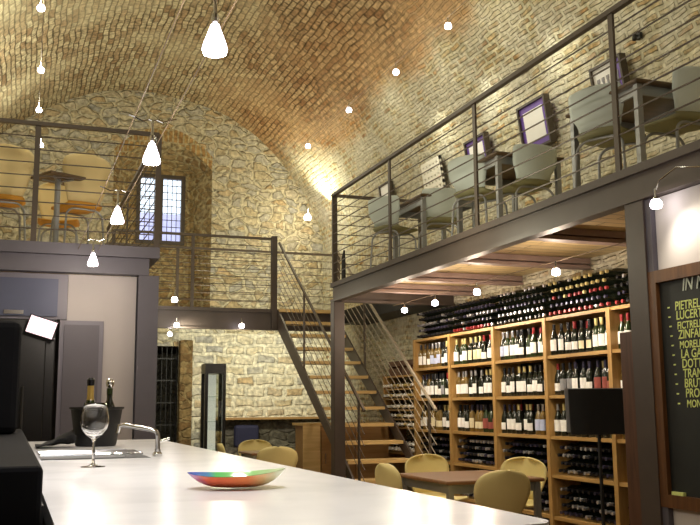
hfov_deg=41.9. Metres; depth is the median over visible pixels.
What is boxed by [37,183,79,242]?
shell chair
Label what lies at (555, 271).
spot lamp
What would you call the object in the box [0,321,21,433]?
machine
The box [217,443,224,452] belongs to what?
shell chair
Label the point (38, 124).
railing
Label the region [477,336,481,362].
wine bottle
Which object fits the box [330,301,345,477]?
steel column
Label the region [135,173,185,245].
window
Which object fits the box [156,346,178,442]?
gate
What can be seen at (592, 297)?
wine bottle
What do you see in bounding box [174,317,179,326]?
spot lamp
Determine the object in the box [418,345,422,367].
wine bottle
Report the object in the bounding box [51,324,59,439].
wall
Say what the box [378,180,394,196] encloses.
framed picture
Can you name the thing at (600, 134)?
shell chair
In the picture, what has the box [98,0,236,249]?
cable
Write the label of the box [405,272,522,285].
joist
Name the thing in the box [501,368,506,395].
wine bottle
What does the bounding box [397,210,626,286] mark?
floor
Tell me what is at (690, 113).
shell chair
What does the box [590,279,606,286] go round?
wine bottle
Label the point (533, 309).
wine bottle
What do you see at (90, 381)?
champagne bottle
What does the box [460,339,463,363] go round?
wine bottle
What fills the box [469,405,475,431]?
wine bottle
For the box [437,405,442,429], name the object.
wine bottle
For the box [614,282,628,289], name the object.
wine bottle
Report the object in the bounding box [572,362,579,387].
wine bottle
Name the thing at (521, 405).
wine bottle
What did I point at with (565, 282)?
wine bottle
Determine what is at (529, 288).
wine bottle
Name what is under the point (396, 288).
joist
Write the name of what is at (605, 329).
wine bottle
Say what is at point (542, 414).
wine bottle
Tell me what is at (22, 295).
upper cabinet
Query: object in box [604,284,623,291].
wine bottle
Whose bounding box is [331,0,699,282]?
railing
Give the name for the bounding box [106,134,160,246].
railing
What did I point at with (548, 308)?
wine bottle
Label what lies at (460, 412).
wine bottle
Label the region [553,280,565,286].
wine bottle
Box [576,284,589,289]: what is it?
wine bottle
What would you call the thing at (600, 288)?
wine bottle
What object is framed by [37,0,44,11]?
spot lamp
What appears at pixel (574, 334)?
wine bottle
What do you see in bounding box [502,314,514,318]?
wine bottle
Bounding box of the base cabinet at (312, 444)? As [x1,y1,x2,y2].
[292,422,388,478]
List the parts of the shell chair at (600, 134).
leg, backrest, leg, seat, leg, leg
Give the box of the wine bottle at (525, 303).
[524,301,537,307]
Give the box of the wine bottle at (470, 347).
[468,338,472,362]
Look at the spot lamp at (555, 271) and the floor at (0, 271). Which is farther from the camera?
the floor at (0, 271)
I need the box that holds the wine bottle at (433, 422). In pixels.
[431,408,435,429]
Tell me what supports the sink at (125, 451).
on the countertop
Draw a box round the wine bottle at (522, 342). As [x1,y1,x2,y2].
[519,329,526,357]
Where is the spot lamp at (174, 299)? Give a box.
[159,285,177,302]
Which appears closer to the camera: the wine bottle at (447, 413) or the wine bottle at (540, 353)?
the wine bottle at (540, 353)
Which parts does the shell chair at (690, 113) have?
leg, seat, leg, leg, backrest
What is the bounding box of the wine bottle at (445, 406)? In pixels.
[442,405,446,429]
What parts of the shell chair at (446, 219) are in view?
leg, leg, seat, backrest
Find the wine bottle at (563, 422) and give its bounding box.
[560,404,567,435]
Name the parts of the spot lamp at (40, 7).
bulb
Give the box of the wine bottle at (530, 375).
[527,366,532,395]
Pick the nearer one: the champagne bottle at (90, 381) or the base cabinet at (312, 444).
the champagne bottle at (90, 381)
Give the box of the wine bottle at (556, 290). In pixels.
[554,287,567,293]
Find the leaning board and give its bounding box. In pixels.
[620,332,641,524]
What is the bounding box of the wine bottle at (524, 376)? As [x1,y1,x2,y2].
[521,366,527,395]
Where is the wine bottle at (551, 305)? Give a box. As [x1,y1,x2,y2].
[550,303,565,309]
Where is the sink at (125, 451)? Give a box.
[38,449,142,456]
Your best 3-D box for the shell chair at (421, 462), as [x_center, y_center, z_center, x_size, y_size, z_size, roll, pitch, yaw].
[0.802,2.213,8.439,0.483,0.857,0.472,4,-10,-26]
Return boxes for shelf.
[382,304,630,524]
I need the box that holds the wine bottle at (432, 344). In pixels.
[430,343,433,366]
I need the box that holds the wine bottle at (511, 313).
[510,311,523,316]
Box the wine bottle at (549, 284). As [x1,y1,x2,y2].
[548,281,560,287]
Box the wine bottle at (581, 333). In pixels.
[578,320,586,352]
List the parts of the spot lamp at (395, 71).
bulb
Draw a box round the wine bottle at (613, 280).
[602,276,626,283]
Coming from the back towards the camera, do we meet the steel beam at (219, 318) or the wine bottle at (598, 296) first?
the steel beam at (219, 318)
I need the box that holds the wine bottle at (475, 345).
[473,337,477,362]
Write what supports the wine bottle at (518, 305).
on the wine bottle at (520, 312)
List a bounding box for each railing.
[0,118,161,247]
[105,242,339,305]
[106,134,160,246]
[112,229,270,306]
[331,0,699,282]
[334,194,420,281]
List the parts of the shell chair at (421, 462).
backrest, seat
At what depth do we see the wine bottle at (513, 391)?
9.79 m
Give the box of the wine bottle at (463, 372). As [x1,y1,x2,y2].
[461,371,464,396]
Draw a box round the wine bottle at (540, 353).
[538,327,542,356]
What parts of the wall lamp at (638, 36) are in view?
wall plate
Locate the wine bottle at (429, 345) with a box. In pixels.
[427,344,430,367]
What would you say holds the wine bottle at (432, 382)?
on the shelf
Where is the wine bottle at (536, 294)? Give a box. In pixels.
[535,291,548,297]
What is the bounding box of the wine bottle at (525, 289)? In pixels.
[524,288,537,293]
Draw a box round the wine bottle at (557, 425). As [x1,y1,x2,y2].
[554,404,560,435]
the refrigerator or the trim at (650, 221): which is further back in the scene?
the refrigerator
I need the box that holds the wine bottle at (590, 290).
[589,289,603,294]
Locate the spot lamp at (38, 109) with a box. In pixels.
[36,103,41,112]
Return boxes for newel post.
[270,236,277,329]
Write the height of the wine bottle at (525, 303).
0.075 m
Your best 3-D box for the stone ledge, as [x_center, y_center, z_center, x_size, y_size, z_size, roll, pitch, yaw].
[-1.471,2.735,16.028,2.240,0.035,0.440,3,-10,-20]
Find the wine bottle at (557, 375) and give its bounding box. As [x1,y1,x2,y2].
[554,364,560,394]
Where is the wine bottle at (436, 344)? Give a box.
[434,343,437,366]
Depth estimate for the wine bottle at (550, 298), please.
9.19 m
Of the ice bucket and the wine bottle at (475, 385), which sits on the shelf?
the wine bottle at (475, 385)
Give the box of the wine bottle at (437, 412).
[436,405,438,429]
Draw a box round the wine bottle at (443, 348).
[441,342,444,365]
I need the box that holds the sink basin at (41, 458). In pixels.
[40,457,124,460]
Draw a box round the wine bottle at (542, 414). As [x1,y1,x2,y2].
[540,404,545,434]
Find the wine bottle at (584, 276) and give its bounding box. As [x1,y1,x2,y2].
[583,273,595,279]
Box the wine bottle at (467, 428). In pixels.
[465,405,469,430]
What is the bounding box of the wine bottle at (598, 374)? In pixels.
[594,360,601,387]
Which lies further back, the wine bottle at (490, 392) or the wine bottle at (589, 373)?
the wine bottle at (490, 392)
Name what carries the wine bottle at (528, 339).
on the shelf
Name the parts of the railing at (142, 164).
post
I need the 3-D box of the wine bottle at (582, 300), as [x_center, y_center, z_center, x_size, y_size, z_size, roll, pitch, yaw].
[2.332,0.364,8.699,0.300,0.075,0.075,3,-10,-20]
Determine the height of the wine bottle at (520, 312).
0.075 m
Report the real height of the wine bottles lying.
2.303 m
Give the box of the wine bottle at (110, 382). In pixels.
[105,378,114,406]
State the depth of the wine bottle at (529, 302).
9.53 m
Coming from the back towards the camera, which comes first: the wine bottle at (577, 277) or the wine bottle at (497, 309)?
the wine bottle at (497, 309)
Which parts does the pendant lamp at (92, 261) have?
lamp shade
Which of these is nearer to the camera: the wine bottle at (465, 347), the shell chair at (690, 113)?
the shell chair at (690, 113)
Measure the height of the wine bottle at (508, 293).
0.075 m
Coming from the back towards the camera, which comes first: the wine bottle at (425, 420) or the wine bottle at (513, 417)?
the wine bottle at (425, 420)
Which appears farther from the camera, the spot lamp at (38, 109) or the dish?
the spot lamp at (38, 109)
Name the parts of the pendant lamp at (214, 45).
stem, lamp shade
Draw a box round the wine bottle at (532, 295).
[531,294,545,298]
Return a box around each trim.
[177,340,192,445]
[644,199,673,524]
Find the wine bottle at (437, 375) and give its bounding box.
[435,374,438,397]
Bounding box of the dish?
[187,468,284,487]
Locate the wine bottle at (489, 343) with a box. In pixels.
[487,335,491,361]
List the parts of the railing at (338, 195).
post, rail, post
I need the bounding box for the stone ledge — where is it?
[216,417,330,419]
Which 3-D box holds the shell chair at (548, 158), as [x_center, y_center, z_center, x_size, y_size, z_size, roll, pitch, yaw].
[1.624,-0.634,8.364,0.444,0.807,0.472,2,-9,-17]
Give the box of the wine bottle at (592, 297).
[591,295,607,302]
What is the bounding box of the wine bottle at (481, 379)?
[479,370,484,396]
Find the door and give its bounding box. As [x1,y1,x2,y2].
[55,320,103,437]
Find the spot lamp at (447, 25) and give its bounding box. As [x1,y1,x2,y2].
[445,17,451,28]
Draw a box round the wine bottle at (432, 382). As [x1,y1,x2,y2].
[430,374,434,397]
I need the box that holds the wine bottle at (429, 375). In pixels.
[426,374,430,396]
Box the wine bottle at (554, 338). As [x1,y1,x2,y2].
[550,324,558,354]
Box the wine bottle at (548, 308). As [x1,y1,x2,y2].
[541,305,559,311]
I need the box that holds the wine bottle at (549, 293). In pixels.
[540,290,559,296]
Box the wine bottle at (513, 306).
[512,305,525,309]
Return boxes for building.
[139,212,179,240]
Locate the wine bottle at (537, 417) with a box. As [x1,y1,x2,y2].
[535,404,540,434]
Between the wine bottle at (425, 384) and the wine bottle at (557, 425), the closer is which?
the wine bottle at (557, 425)
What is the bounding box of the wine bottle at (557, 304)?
[556,302,571,308]
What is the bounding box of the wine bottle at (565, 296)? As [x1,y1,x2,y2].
[563,293,577,299]
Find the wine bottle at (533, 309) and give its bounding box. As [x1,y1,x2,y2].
[532,308,545,313]
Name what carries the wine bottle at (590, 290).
on the wine bottle at (587, 298)
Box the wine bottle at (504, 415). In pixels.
[501,404,506,432]
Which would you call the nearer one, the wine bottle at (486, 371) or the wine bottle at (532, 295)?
the wine bottle at (532, 295)
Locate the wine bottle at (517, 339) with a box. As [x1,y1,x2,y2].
[515,330,519,358]
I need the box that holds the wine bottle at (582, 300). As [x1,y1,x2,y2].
[581,297,597,304]
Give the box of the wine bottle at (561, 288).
[560,287,573,292]
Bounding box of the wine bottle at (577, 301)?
[576,298,591,304]
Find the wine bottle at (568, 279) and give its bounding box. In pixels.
[567,278,581,283]
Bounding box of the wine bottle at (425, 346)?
[423,345,426,367]
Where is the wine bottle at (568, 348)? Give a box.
[565,322,571,353]
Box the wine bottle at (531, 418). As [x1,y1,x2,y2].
[527,404,534,434]
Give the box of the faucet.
[116,423,169,456]
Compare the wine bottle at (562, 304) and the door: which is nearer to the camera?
the door
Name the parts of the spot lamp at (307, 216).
bulb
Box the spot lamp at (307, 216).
[304,208,310,220]
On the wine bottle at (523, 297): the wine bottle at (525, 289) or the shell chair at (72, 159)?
the wine bottle at (525, 289)
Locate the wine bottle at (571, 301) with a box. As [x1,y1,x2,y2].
[570,299,586,305]
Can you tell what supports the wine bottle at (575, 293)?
on the wine bottle at (577, 301)
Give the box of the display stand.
[564,388,624,524]
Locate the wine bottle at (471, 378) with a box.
[469,371,473,396]
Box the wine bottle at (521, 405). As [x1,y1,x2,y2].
[520,404,524,427]
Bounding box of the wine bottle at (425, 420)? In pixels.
[423,405,427,428]
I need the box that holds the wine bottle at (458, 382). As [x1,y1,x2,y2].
[456,372,460,397]
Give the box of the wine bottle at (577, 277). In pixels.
[576,274,593,281]
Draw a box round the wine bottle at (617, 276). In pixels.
[616,273,627,280]
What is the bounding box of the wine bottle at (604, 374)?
[602,360,607,387]
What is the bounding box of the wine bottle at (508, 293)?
[507,292,521,296]
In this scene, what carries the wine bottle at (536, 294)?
on the wine bottle at (535, 302)
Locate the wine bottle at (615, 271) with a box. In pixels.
[605,268,627,275]
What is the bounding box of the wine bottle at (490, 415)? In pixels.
[488,405,492,432]
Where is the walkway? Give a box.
[344,304,445,324]
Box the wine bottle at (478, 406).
[475,405,479,431]
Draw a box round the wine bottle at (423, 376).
[421,375,424,397]
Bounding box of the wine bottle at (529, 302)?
[528,300,542,306]
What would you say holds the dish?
on the countertop
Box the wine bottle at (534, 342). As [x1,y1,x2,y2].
[530,328,538,356]
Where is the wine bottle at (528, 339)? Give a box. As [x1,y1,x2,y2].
[526,328,531,357]
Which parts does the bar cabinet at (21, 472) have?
cabinet door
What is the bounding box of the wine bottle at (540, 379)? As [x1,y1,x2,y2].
[537,365,544,395]
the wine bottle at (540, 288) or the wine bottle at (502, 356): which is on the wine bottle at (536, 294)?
the wine bottle at (540, 288)
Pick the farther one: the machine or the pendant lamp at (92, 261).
the pendant lamp at (92, 261)
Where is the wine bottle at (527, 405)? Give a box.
[524,404,528,433]
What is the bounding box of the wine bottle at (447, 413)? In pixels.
[446,405,449,429]
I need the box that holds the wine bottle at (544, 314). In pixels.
[542,311,554,316]
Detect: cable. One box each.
[38,0,43,120]
[78,0,184,248]
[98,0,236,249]
[262,0,466,181]
[393,242,625,305]
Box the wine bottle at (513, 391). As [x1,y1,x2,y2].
[510,367,516,395]
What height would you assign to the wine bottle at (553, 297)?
0.075 m
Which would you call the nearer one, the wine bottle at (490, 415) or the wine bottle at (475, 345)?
the wine bottle at (490, 415)
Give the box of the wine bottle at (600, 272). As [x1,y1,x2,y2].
[599,269,614,276]
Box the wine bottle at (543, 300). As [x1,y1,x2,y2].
[542,299,557,303]
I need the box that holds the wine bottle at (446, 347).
[444,341,447,365]
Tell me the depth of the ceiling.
12.77 m
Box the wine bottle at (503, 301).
[502,300,515,304]
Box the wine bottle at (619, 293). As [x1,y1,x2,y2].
[618,290,628,297]
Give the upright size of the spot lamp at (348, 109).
0.134 m
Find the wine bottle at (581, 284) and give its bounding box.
[580,281,594,288]
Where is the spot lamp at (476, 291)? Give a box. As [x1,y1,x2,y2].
[473,282,480,294]
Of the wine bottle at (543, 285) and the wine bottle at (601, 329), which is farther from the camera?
the wine bottle at (543, 285)
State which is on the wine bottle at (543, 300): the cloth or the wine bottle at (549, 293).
the wine bottle at (549, 293)
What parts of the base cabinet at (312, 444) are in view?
panel, cabinet door, cabinet door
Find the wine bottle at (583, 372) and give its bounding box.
[580,362,585,387]
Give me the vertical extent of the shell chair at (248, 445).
0.857 m
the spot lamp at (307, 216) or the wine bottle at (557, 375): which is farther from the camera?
the spot lamp at (307, 216)
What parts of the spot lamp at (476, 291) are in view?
bulb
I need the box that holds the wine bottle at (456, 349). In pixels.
[454,339,459,364]
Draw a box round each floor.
[0,271,130,276]
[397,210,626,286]
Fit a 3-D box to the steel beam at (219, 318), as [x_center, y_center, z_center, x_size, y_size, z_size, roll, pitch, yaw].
[-2.037,0.861,14.046,4.050,0.330,0.100,3,-10,-20]
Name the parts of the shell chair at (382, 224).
leg, backrest, leg, seat, leg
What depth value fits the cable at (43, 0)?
10.36 m
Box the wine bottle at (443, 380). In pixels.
[441,373,445,397]
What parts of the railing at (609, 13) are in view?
post, post, post, rail, post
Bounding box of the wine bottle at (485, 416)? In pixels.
[483,405,488,431]
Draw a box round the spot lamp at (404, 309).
[402,302,407,312]
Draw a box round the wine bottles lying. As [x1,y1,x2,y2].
[383,296,629,524]
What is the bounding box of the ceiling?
[0,0,699,242]
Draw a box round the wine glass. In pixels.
[80,403,108,467]
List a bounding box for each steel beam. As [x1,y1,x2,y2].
[0,239,159,277]
[0,252,148,276]
[158,306,330,331]
[330,139,699,301]
[342,292,454,305]
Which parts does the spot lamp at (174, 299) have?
bulb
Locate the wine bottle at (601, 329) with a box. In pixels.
[598,317,605,350]
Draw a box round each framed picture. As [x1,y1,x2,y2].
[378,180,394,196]
[463,131,491,156]
[516,93,556,145]
[588,53,629,85]
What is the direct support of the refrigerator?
on the floor
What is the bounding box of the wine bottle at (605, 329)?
[605,329,606,349]
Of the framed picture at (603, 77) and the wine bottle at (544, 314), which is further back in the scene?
the wine bottle at (544, 314)
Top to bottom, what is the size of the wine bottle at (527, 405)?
0.308 m
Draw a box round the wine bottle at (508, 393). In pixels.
[506,368,510,395]
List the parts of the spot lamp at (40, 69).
bulb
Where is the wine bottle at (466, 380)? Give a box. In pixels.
[463,371,468,396]
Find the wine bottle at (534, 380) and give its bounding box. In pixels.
[532,365,537,395]
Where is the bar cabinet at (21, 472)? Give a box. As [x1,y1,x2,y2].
[0,429,43,524]
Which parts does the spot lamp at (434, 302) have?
bulb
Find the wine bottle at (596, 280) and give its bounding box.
[595,279,612,285]
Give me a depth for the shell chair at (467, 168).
8.60 m
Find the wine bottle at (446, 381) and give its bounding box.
[445,373,448,397]
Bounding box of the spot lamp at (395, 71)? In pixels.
[393,64,398,74]
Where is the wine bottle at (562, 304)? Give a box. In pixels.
[561,301,575,307]
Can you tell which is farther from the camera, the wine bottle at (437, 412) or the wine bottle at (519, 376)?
the wine bottle at (437, 412)
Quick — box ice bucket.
[69,407,123,446]
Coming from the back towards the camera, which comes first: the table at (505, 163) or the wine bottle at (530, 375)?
the wine bottle at (530, 375)
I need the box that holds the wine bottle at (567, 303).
[565,300,580,306]
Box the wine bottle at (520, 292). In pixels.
[512,290,533,295]
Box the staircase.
[278,242,436,483]
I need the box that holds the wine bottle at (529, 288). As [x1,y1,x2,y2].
[528,287,541,292]
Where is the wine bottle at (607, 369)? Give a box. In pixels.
[606,369,608,387]
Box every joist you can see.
[372,284,479,295]
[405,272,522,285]
[459,253,590,269]
[530,228,626,246]
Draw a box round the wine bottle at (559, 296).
[558,294,572,300]
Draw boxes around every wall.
[0,90,322,447]
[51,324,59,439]
[67,274,136,439]
[215,419,319,455]
[323,45,699,491]
[655,184,699,524]
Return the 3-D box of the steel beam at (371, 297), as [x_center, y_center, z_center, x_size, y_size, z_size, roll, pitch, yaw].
[0.604,0.414,11.636,1.580,0.235,0.100,3,-10,-20]
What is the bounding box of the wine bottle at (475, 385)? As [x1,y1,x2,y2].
[472,370,478,396]
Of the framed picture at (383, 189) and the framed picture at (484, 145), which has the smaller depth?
the framed picture at (484, 145)
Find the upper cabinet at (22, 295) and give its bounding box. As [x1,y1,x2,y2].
[0,272,67,323]
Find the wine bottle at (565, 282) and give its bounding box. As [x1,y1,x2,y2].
[558,279,575,285]
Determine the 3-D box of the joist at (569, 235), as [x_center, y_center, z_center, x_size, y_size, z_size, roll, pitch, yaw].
[2.082,-0.209,7.658,1.570,0.100,0.120,3,-10,-20]
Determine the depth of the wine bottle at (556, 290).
9.07 m
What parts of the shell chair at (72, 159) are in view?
leg, leg, seat, leg, backrest, leg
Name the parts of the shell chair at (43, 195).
leg, leg, seat, backrest, leg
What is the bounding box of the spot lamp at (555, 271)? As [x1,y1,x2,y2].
[552,261,559,275]
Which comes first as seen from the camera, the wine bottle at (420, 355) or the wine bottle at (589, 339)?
the wine bottle at (589, 339)
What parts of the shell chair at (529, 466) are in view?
backrest, seat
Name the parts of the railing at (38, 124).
post, rail, post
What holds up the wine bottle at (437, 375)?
on the shelf
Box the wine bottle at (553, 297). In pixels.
[552,295,567,301]
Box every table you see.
[30,170,85,241]
[239,450,297,458]
[393,193,474,258]
[400,470,544,517]
[456,151,563,233]
[565,78,675,187]
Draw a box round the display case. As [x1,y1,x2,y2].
[200,364,225,450]
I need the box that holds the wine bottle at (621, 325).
[618,314,624,348]
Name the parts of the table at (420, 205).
leg, leg, leg, leg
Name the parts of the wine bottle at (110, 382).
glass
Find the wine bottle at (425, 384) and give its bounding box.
[424,374,427,397]
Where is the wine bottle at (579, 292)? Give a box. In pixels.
[578,291,591,296]
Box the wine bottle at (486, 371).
[484,370,488,396]
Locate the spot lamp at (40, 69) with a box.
[38,62,43,72]
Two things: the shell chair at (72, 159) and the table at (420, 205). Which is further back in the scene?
the table at (420, 205)
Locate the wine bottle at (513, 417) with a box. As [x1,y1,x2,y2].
[511,404,516,433]
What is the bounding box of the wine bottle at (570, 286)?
[569,285,584,290]
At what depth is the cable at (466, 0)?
11.50 m
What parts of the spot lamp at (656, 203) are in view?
stem, bulb, curved arm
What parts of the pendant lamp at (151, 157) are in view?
stem, lamp shade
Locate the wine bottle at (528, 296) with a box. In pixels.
[527,295,540,299]
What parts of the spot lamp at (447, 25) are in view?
bulb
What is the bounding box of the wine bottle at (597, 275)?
[588,272,609,278]
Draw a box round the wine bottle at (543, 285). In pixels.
[542,284,558,289]
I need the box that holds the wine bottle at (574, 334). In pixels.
[571,322,578,352]
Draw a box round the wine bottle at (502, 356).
[500,333,504,359]
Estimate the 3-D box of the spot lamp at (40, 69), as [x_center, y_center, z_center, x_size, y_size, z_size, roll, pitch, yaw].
[-3.597,-2.273,10.634,0.076,0.134,0.076,3,-10,-20]
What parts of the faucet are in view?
spout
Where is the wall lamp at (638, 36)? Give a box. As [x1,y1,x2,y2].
[632,32,642,40]
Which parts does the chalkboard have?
slate panel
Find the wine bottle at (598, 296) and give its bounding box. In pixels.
[596,294,614,301]
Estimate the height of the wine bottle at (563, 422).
0.308 m
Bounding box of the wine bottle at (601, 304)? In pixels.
[599,301,613,306]
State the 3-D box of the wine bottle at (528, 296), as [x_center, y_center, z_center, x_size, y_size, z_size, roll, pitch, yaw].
[1.999,0.362,9.626,0.300,0.075,0.075,3,-10,-20]
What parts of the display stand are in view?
panel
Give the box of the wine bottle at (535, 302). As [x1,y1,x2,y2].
[533,299,547,305]
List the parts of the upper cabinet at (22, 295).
handle, cupboard door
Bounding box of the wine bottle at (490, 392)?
[488,369,492,396]
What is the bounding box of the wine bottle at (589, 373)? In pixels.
[586,361,593,387]
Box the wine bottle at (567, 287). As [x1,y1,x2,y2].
[566,286,577,291]
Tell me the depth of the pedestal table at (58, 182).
8.82 m
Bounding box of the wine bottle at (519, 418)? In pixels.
[515,404,523,433]
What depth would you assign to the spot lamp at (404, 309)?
11.03 m
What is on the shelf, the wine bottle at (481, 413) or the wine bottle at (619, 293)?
the wine bottle at (481, 413)
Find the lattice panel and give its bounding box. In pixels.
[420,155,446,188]
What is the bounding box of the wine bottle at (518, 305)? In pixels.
[516,304,530,308]
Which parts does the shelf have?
post, post, post, post, panel, post, post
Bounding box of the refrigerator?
[0,314,58,441]
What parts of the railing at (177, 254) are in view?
post, rail, post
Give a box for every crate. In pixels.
[389,361,402,375]
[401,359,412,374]
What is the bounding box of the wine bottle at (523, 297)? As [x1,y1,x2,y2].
[522,294,534,300]
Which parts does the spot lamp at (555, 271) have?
bulb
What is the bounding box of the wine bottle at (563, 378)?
[560,363,566,394]
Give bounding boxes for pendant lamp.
[79,237,107,265]
[100,186,135,223]
[129,114,176,165]
[202,0,227,57]
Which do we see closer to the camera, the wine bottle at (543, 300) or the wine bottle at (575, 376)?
the wine bottle at (575, 376)
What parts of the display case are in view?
corner post, corner post, corner post, corner post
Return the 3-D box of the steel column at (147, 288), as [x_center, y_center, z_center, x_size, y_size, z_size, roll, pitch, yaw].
[-1.943,1.402,8.611,0.190,2.553,0.190,3,-10,-20]
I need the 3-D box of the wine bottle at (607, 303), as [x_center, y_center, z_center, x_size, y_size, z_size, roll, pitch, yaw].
[2.474,0.381,8.332,0.300,0.075,0.075,3,-10,-20]
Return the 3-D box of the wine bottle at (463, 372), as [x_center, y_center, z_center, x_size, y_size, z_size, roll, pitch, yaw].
[1.363,1.460,10.938,0.076,0.308,0.075,3,-10,-22]
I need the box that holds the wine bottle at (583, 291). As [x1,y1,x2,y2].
[582,290,597,295]
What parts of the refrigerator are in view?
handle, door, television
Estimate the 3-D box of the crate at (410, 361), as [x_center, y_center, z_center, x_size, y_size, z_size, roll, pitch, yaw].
[0.909,1.426,12.418,0.280,0.200,0.400,3,-10,-20]
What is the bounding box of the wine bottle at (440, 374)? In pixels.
[438,373,441,397]
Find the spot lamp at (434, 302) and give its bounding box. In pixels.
[432,295,437,305]
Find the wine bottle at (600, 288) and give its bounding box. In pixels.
[599,285,617,292]
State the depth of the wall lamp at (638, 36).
8.29 m
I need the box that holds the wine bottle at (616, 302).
[615,299,627,304]
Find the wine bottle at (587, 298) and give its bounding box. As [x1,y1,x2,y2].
[586,296,602,302]
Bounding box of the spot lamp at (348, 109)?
[346,103,351,112]
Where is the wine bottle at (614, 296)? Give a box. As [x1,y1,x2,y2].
[604,293,627,300]
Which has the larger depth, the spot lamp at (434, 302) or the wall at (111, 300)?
the spot lamp at (434, 302)
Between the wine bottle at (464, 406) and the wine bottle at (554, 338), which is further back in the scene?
the wine bottle at (464, 406)
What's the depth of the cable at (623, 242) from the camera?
8.48 m
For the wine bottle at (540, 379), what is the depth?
9.26 m
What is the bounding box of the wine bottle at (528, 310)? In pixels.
[527,309,541,313]
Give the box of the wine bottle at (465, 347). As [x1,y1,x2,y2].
[462,338,468,363]
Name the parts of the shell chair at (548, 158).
leg, leg, seat, leg, backrest, leg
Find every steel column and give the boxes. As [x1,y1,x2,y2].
[132,275,158,439]
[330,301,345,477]
[624,200,662,524]
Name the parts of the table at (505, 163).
leg, leg, leg, leg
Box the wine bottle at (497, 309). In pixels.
[496,307,509,312]
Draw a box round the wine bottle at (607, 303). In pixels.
[606,300,621,305]
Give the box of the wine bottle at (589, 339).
[586,319,592,351]
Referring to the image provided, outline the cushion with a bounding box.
[234,425,258,447]
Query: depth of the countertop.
2.14 m
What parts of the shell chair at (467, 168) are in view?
leg, backrest, leg, leg, seat, leg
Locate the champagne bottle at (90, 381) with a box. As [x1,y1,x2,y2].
[86,378,94,402]
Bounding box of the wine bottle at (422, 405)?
[421,405,424,428]
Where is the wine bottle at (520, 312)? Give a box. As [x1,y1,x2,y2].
[519,309,532,315]
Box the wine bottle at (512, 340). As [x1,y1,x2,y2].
[510,331,514,358]
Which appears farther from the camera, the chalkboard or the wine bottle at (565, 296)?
the wine bottle at (565, 296)
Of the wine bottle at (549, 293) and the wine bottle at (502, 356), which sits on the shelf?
the wine bottle at (502, 356)
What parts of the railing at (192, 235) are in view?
post, rail, post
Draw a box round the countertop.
[29,439,548,524]
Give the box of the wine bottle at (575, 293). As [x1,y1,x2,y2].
[573,292,588,297]
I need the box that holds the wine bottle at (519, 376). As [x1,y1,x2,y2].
[516,367,521,395]
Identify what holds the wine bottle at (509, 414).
on the shelf
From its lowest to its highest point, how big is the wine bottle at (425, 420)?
0.308 m
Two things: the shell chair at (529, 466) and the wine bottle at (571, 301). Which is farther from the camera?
the wine bottle at (571, 301)
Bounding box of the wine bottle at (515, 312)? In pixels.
[514,310,527,316]
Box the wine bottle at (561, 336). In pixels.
[558,323,565,354]
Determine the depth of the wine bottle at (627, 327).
8.00 m
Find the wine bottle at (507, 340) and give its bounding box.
[504,332,509,359]
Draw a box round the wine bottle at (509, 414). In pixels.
[507,404,512,432]
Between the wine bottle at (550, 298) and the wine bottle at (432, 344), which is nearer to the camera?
the wine bottle at (550, 298)
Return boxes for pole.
[341,250,345,278]
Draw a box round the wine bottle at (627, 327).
[624,313,630,331]
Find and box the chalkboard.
[647,261,699,511]
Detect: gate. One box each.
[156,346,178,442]
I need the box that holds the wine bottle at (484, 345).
[481,335,487,361]
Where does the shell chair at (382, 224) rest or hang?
on the floor at (615, 221)
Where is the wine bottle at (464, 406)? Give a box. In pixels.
[461,405,465,430]
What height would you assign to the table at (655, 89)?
0.740 m
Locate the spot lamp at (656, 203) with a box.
[650,166,699,208]
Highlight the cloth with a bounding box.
[35,430,76,447]
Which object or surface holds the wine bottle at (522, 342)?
on the shelf
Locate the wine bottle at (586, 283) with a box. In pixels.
[585,280,600,287]
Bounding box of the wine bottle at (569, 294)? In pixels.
[568,292,583,298]
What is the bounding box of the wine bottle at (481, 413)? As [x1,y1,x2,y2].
[479,405,483,431]
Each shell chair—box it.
[0,143,33,240]
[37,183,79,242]
[49,153,110,244]
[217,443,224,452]
[238,439,271,455]
[256,446,297,466]
[368,195,417,267]
[375,463,402,489]
[405,454,467,500]
[418,188,456,248]
[447,154,508,235]
[474,470,530,513]
[500,457,546,518]
[502,144,556,210]
[568,83,646,187]
[644,66,699,147]
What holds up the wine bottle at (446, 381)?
on the shelf
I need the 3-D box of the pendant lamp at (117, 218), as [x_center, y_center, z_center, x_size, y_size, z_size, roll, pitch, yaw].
[-1.560,-0.384,6.132,0.242,0.251,0.089,3,-10,-20]
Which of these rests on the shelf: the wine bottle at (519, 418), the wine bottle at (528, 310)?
the wine bottle at (519, 418)
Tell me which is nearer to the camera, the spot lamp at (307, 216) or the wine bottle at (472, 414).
the wine bottle at (472, 414)
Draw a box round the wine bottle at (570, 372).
[566,363,572,387]
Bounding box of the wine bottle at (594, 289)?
[593,286,611,293]
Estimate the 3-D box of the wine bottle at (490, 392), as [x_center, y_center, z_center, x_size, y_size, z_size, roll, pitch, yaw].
[1.590,1.357,10.289,0.076,0.308,0.075,1,-9,-11]
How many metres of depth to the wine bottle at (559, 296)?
9.02 m
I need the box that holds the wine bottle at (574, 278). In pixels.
[573,277,586,282]
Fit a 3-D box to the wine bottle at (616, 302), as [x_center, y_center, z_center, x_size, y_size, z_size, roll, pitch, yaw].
[2.517,0.362,8.211,0.300,0.075,0.075,3,-10,-20]
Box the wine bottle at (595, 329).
[592,318,598,350]
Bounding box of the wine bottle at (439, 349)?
[437,342,441,366]
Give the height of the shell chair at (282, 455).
0.857 m
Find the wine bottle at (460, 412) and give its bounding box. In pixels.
[458,405,462,430]
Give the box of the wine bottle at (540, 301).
[538,298,550,304]
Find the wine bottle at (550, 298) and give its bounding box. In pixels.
[549,296,560,302]
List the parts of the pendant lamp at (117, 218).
lamp shade, stem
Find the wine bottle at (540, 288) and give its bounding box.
[532,285,551,291]
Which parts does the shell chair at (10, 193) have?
leg, seat, leg, backrest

